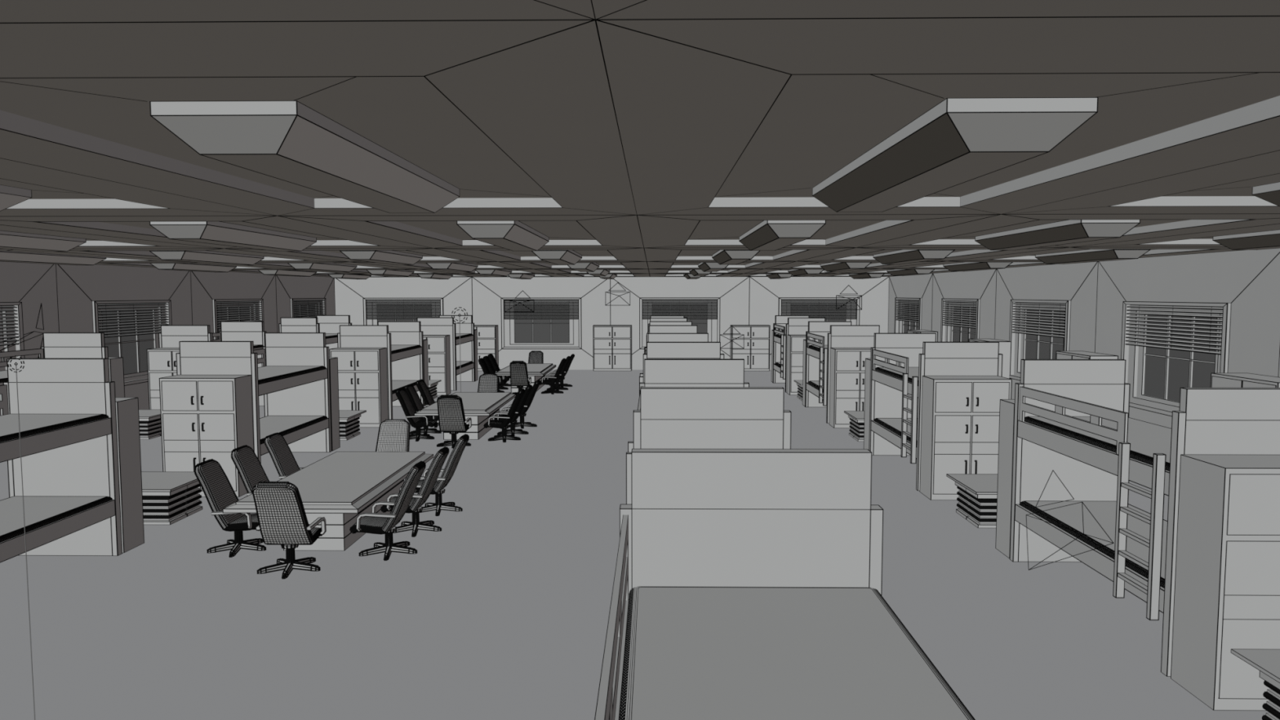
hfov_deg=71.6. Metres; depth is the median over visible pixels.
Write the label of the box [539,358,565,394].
swivel chair
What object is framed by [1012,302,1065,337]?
window blind
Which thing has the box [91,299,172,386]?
window
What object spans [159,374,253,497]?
tall cabinet
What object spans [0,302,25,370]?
window
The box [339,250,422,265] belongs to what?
ceiling light
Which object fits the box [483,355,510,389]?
swivel chair
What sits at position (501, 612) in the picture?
floor
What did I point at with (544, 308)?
window blind
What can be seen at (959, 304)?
window blind
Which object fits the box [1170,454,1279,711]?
tall cabinet
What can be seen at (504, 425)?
swivel chair
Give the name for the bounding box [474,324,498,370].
tall cabinet
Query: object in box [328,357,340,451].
tall cabinet
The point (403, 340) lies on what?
bunk bed
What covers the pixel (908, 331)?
tall cabinet
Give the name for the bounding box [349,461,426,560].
swivel chair
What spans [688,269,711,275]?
ceiling light
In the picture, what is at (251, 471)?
swivel chair
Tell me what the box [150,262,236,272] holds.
ceiling light
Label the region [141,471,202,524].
chest
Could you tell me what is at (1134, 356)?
window
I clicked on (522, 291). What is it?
pyramid
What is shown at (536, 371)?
conference table
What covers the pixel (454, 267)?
ceiling light
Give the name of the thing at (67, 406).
bunk bed
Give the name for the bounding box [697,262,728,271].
ceiling light
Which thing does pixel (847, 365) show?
tall cabinet
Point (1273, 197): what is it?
diffuser
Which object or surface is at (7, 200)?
diffuser
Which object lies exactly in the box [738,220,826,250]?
ceiling light
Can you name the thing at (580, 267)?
ceiling light
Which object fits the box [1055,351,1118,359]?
tall cabinet
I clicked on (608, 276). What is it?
ceiling light
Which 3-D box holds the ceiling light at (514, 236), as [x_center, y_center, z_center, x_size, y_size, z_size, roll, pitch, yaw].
[-1.822,-1.710,12.377,0.706,0.236,3.496,0,4,1]
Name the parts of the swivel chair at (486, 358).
backrest, seat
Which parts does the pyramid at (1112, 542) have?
frame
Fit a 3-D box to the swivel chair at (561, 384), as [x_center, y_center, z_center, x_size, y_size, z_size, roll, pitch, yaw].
[-3.003,0.412,34.219,0.957,1.274,0.809,0,4,1]
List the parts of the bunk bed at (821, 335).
post, mattress, rail, guard rail, rail, mattress, post, headboard, footboard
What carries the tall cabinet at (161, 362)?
on the floor
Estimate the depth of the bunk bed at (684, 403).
8.18 m
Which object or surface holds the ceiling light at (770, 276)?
attached to the ceiling
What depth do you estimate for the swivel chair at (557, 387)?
32.91 m
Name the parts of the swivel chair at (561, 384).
backrest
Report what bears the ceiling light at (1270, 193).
attached to the ceiling
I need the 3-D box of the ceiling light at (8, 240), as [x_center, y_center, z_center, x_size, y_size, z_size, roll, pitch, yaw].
[-9.250,-1.713,12.492,0.706,0.236,3.496,0,4,1]
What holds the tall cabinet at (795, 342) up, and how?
on the floor
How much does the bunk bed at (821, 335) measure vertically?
2.720 m
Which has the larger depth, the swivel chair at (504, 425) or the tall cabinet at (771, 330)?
the tall cabinet at (771, 330)
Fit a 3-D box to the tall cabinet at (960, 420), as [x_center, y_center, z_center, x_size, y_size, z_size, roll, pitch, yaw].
[5.703,1.357,15.568,1.337,2.112,0.691,0,4,1]
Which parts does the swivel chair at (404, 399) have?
backrest, armrest, stem, seat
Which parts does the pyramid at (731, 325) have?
frame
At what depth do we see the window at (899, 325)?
39.12 m
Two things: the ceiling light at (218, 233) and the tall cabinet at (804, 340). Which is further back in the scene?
the tall cabinet at (804, 340)
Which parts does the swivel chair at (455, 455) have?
seat, armrest, armrest, stem, backrest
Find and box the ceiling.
[0,0,1279,277]
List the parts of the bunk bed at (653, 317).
headboard, footboard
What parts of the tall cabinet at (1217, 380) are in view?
door, door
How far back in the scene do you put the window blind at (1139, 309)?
18.56 m
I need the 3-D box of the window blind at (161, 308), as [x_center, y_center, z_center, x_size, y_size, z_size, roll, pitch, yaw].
[-14.622,-1.179,25.652,0.088,0.935,3.508,0,4,1]
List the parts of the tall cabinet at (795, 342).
drawer, door, door, door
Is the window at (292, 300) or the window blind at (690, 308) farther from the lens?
the window blind at (690, 308)
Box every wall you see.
[0,261,334,409]
[333,276,888,369]
[888,248,1279,428]
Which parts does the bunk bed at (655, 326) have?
headboard, footboard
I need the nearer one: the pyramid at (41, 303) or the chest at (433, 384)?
the pyramid at (41, 303)
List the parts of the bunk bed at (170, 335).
post, footboard, post, guard rail, headboard, mattress, post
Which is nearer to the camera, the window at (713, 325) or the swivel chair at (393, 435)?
the swivel chair at (393, 435)
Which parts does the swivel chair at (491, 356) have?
backrest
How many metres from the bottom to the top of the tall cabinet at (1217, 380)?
2.113 m
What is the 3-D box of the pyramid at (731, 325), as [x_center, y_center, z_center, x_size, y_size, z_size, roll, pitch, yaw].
[4.242,-1.060,40.928,1.143,1.092,0.058,0,4,1]
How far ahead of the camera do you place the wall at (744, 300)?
41.63 m
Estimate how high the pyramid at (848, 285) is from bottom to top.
1.173 m
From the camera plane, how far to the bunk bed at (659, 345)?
15.94 m
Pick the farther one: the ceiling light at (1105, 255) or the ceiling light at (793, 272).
the ceiling light at (793, 272)
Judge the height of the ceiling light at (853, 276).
0.260 m
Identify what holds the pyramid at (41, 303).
attached to the window at (19, 304)
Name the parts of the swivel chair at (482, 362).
backrest, seat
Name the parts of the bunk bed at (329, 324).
post, footboard, post, rail, mattress, headboard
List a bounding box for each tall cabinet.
[108,356,124,397]
[115,397,144,552]
[146,347,179,409]
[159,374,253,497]
[328,347,388,427]
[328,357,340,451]
[422,334,450,395]
[423,338,428,405]
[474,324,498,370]
[474,328,477,381]
[592,324,631,370]
[729,324,770,371]
[771,329,773,382]
[786,334,805,395]
[802,339,805,406]
[829,347,871,428]
[863,358,870,449]
[906,329,937,342]
[919,375,1012,500]
[968,338,1010,378]
[995,399,1014,558]
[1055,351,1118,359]
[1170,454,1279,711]
[1210,373,1279,387]
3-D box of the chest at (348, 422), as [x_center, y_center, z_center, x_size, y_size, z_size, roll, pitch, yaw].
[-7.714,1.637,22.265,1.279,0.579,1.372,0,4,1]
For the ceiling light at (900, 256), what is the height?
0.242 m
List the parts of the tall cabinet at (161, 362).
drawer, door, door, door, door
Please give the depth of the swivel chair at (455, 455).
14.52 m
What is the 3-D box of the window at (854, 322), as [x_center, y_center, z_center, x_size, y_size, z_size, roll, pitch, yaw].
[8.366,-1.718,41.608,3.787,2.427,0.284,0,4,1]
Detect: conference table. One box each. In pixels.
[222,451,433,551]
[413,391,515,439]
[493,363,555,392]
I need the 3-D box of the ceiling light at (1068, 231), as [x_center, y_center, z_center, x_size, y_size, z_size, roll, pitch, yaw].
[5.606,-1.706,12.262,0.706,0.236,3.496,0,4,1]
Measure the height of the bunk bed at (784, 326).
2.727 m
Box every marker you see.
[7,355,35,719]
[451,306,467,391]
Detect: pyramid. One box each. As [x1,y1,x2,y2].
[0,302,44,358]
[504,290,534,312]
[604,282,630,305]
[720,324,744,348]
[835,284,862,310]
[1026,470,1114,570]
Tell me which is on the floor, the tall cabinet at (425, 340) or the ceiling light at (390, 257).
the tall cabinet at (425, 340)
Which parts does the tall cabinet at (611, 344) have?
drawer, door, door, door, drawer, door, door, door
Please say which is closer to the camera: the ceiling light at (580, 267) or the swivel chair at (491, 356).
the ceiling light at (580, 267)
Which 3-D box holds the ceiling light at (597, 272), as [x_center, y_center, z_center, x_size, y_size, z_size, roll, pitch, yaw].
[-1.520,-3.154,31.821,0.731,0.254,3.520,0,4,1]
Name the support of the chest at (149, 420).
on the floor
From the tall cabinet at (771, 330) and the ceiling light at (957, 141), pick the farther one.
the tall cabinet at (771, 330)
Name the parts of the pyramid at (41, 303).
frame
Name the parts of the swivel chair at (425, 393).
backrest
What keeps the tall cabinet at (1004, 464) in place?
on the floor
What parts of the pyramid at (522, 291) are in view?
frame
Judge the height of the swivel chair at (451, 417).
1.266 m
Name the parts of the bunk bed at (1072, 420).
post, headboard, guard rail, rail, rail, mattress, mattress, post, post, footboard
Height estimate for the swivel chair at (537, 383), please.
1.266 m
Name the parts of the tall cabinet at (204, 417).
door, door, drawer, door, handle, handle, handle, handle, door, door, drawer, door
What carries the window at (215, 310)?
in the wall at (66, 293)
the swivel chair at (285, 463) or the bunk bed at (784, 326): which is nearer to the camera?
the swivel chair at (285, 463)
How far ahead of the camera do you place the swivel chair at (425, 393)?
23.85 m
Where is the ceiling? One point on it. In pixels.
(642, 138)
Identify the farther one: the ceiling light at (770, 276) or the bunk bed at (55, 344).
the ceiling light at (770, 276)
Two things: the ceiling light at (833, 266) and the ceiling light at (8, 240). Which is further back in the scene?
the ceiling light at (833, 266)
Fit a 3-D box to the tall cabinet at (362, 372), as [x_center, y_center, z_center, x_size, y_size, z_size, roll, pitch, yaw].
[-7.597,0.740,24.002,1.344,2.119,0.698,0,4,1]
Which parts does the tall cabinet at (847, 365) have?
door, drawer, door, door, drawer, door, door, door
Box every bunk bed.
[0,332,108,385]
[0,358,122,562]
[158,320,266,406]
[175,332,331,463]
[278,315,351,357]
[337,320,424,419]
[417,315,475,391]
[594,448,975,719]
[626,358,791,504]
[639,333,724,382]
[644,320,697,353]
[648,315,687,331]
[772,315,825,392]
[804,320,879,423]
[868,333,1002,490]
[1009,359,1279,676]
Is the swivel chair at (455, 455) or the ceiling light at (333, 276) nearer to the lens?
the swivel chair at (455, 455)
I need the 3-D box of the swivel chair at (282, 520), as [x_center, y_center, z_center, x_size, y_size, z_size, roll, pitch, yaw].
[-4.514,2.104,11.461,0.771,1.256,0.941,0,4,1]
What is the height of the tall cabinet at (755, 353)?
2.132 m
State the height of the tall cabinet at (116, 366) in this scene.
2.116 m
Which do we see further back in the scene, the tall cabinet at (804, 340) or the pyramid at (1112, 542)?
the tall cabinet at (804, 340)
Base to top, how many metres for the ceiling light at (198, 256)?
0.242 m
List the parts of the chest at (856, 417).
drawer, drawer, drawer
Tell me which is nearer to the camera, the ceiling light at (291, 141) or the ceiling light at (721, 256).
the ceiling light at (291, 141)
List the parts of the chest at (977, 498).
drawer, drawer, drawer, drawer, drawer, drawer, drawer, drawer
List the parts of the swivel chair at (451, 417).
backrest, stem, armrest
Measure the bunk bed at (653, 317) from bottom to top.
2.727 m
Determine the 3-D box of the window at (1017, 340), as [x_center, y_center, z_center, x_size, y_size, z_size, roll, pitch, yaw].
[11.422,-0.508,25.298,0.278,2.412,3.772,0,4,1]
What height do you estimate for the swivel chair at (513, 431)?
1.266 m
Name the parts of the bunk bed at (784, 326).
post, rail, rail, guard rail, post, headboard, footboard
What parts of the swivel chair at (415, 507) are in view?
seat, armrest, stem, backrest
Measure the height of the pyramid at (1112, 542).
1.404 m
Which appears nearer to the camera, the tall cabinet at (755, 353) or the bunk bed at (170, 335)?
the bunk bed at (170, 335)
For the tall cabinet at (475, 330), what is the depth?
36.60 m
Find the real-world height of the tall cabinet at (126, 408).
2.109 m
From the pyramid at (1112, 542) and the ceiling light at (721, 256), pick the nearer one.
the pyramid at (1112, 542)
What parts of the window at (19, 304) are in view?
frame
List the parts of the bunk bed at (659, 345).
post, headboard, footboard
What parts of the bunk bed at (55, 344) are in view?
mattress, guard rail, headboard, post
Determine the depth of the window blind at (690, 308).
41.58 m
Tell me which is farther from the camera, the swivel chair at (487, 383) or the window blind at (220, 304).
the window blind at (220, 304)
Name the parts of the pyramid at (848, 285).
frame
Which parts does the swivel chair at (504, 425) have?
seat, armrest, armrest, stem, backrest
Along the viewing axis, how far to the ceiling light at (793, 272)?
30.79 m
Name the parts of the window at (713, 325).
frame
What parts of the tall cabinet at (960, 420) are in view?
door, drawer, door, door, handle, handle, handle, door, drawer, door, door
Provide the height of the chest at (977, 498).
0.576 m
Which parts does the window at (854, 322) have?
frame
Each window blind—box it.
[0,305,19,346]
[97,302,168,337]
[216,301,262,328]
[293,300,324,317]
[366,299,439,319]
[503,299,578,319]
[642,299,717,319]
[781,299,857,319]
[895,299,919,322]
[942,301,976,328]
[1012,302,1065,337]
[1124,305,1222,355]
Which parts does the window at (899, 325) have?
frame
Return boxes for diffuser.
[0,192,31,211]
[1251,190,1279,206]
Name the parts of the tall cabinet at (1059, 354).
door, door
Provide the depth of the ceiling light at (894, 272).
31.03 m
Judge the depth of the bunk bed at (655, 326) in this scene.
24.39 m
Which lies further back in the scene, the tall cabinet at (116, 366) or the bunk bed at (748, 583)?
the tall cabinet at (116, 366)
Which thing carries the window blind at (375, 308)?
attached to the window at (366, 322)
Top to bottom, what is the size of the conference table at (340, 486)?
0.794 m
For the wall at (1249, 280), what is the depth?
20.94 m
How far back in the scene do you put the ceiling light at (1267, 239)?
13.16 m
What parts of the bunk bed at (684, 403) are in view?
post, guard rail, post, headboard, footboard, post, post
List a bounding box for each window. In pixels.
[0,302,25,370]
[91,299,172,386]
[212,298,264,339]
[290,297,326,317]
[362,297,444,324]
[500,297,582,349]
[639,297,719,349]
[777,297,860,324]
[893,297,921,333]
[940,297,980,342]
[1008,299,1071,381]
[1120,301,1231,416]
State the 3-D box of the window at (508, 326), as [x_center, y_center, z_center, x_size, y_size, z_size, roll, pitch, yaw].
[-4.633,-1.724,41.810,3.787,2.427,0.284,0,4,1]
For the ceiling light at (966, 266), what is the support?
attached to the ceiling
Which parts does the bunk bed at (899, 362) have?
post, guard rail, rail, rail, mattress, mattress, headboard, post, footboard, post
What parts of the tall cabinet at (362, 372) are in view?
door, door, drawer, door, door, door, drawer, door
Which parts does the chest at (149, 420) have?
drawer, drawer, drawer, drawer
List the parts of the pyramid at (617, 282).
frame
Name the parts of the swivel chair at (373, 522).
seat, armrest, armrest, stem, backrest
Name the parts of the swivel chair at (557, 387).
stem, backrest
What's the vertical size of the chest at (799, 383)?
0.579 m
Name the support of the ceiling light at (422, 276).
attached to the ceiling
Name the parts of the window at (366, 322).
frame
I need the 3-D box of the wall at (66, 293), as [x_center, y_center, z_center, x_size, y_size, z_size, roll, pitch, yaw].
[-14.877,-0.040,19.231,0.314,4.412,45.522,0,4,1]
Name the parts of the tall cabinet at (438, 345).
door, door, drawer, door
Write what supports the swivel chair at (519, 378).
on the floor
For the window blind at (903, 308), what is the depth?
38.19 m
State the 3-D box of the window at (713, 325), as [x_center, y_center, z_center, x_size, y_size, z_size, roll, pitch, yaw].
[1.866,-1.721,41.709,3.787,2.427,0.284,0,4,1]
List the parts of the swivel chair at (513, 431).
seat, armrest, stem, backrest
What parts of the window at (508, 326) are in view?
frame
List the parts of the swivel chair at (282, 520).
backrest, stem, seat, armrest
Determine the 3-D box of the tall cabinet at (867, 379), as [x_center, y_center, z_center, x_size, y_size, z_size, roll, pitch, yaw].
[5.771,1.032,19.951,1.340,2.116,0.549,0,4,1]
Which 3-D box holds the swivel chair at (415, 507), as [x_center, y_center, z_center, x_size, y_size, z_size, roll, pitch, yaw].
[-3.377,1.960,13.380,0.941,1.256,0.775,0,4,1]
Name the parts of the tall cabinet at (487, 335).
door, drawer, door, door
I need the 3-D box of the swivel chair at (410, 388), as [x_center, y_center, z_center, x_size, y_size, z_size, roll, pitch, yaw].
[-5.526,1.264,22.779,0.949,1.266,0.793,0,4,1]
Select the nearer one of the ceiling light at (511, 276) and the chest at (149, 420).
the chest at (149, 420)
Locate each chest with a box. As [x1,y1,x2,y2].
[138,409,161,439]
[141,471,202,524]
[339,410,366,440]
[428,379,441,399]
[794,380,802,400]
[844,410,864,441]
[946,473,997,528]
[1231,648,1279,719]
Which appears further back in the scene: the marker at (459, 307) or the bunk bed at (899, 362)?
the marker at (459, 307)
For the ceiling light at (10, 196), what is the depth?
7.49 m
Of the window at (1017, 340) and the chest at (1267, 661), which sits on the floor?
the chest at (1267, 661)
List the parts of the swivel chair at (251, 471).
backrest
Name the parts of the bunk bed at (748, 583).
guard rail, rail, post, headboard, mattress, post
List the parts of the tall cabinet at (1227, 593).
door, drawer, door, door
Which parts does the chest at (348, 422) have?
drawer, drawer, drawer, drawer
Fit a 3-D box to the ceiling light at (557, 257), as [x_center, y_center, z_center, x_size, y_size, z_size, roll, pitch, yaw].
[-1.721,-2.191,18.858,0.714,0.242,3.504,0,4,1]
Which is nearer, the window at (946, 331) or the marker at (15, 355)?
the marker at (15, 355)
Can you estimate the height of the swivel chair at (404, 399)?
1.266 m
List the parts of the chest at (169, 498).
drawer, drawer, drawer, drawer, drawer, drawer, drawer, drawer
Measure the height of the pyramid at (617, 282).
1.094 m
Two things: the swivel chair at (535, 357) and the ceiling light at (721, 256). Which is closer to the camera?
the ceiling light at (721, 256)
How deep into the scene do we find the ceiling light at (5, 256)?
18.89 m
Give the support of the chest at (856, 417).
on the floor
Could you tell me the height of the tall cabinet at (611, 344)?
2.132 m
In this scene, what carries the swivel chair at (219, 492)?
on the floor
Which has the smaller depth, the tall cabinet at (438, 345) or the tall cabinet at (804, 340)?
the tall cabinet at (804, 340)
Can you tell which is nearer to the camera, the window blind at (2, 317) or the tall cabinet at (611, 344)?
the window blind at (2, 317)
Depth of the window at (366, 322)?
41.72 m
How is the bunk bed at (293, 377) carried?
on the floor
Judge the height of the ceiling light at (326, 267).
0.248 m
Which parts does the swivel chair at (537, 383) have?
stem, backrest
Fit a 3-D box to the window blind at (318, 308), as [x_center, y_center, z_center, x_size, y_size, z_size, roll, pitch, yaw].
[-14.421,-2.139,38.615,0.100,0.941,3.517,0,4,1]
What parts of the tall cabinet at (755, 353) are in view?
drawer, door, door, door, door, drawer, door, door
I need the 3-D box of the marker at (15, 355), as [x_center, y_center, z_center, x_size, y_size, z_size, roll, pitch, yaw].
[-3.993,1.553,5.793,0.109,3.172,0.005,0,4,1]
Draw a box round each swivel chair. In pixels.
[194,458,266,557]
[231,444,269,530]
[251,481,326,579]
[264,432,302,479]
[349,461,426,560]
[375,419,410,451]
[380,446,448,537]
[395,387,438,441]
[404,383,441,434]
[414,434,469,516]
[415,379,439,427]
[436,395,471,448]
[477,373,498,392]
[478,357,506,392]
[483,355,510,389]
[483,388,524,442]
[487,353,511,386]
[494,384,532,435]
[506,379,540,428]
[509,360,531,394]
[528,351,543,363]
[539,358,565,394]
[545,355,570,390]
[552,353,574,386]
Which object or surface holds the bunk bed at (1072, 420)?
on the floor
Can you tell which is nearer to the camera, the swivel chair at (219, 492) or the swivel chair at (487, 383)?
the swivel chair at (219, 492)
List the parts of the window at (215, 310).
frame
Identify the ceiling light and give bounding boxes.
[0,184,31,211]
[0,231,86,251]
[0,250,106,265]
[149,100,459,213]
[149,221,316,251]
[149,250,264,265]
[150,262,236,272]
[257,270,316,276]
[287,262,356,272]
[328,274,371,279]
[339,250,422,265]
[366,270,414,276]
[417,274,453,279]
[426,262,478,271]
[456,221,549,251]
[475,270,511,276]
[507,274,534,279]
[531,249,582,265]
[566,262,599,271]
[586,269,609,276]
[598,274,617,279]
[683,274,701,279]
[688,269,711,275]
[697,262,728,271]
[711,249,759,264]
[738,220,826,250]
[765,274,792,279]
[787,269,824,275]
[812,97,1098,212]
[820,262,871,271]
[848,274,884,279]
[872,249,955,264]
[886,269,934,275]
[942,262,1013,271]
[974,219,1140,250]
[1035,248,1151,264]
[1212,230,1279,249]
[1251,182,1279,206]
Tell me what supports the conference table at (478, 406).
on the floor
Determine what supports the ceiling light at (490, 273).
attached to the ceiling
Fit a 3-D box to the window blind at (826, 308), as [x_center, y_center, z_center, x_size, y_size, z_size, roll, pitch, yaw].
[8.364,-2.368,41.492,3.519,0.943,0.103,0,4,1]
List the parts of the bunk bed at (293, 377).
post, footboard, post, guard rail, post, mattress, rail, mattress, rail, headboard, post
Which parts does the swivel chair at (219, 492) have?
backrest, armrest, stem, seat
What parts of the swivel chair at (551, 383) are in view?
seat, armrest, stem, backrest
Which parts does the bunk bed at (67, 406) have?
guard rail, post, mattress, rail, mattress, rail, post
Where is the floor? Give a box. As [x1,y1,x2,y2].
[0,369,1268,719]
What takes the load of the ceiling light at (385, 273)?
attached to the ceiling
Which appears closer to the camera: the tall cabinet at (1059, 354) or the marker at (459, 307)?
the tall cabinet at (1059, 354)
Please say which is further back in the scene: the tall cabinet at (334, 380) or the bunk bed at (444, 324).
the bunk bed at (444, 324)
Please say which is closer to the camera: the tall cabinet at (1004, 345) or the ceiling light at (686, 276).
the tall cabinet at (1004, 345)
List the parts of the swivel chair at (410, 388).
backrest, seat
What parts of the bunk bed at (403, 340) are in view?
post, footboard, post, headboard, mattress, rail, mattress, rail, post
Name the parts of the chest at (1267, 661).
drawer, drawer, drawer, drawer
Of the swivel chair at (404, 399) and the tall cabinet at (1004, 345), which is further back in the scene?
the tall cabinet at (1004, 345)
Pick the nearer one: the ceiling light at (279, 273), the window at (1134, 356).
the window at (1134, 356)
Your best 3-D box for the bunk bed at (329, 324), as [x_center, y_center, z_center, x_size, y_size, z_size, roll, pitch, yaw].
[-12.579,-0.341,34.569,1.548,2.728,3.631,0,4,1]
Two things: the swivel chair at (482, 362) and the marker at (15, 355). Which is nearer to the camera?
the marker at (15, 355)
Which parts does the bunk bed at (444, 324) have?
footboard, post, headboard, mattress, rail, mattress, rail, post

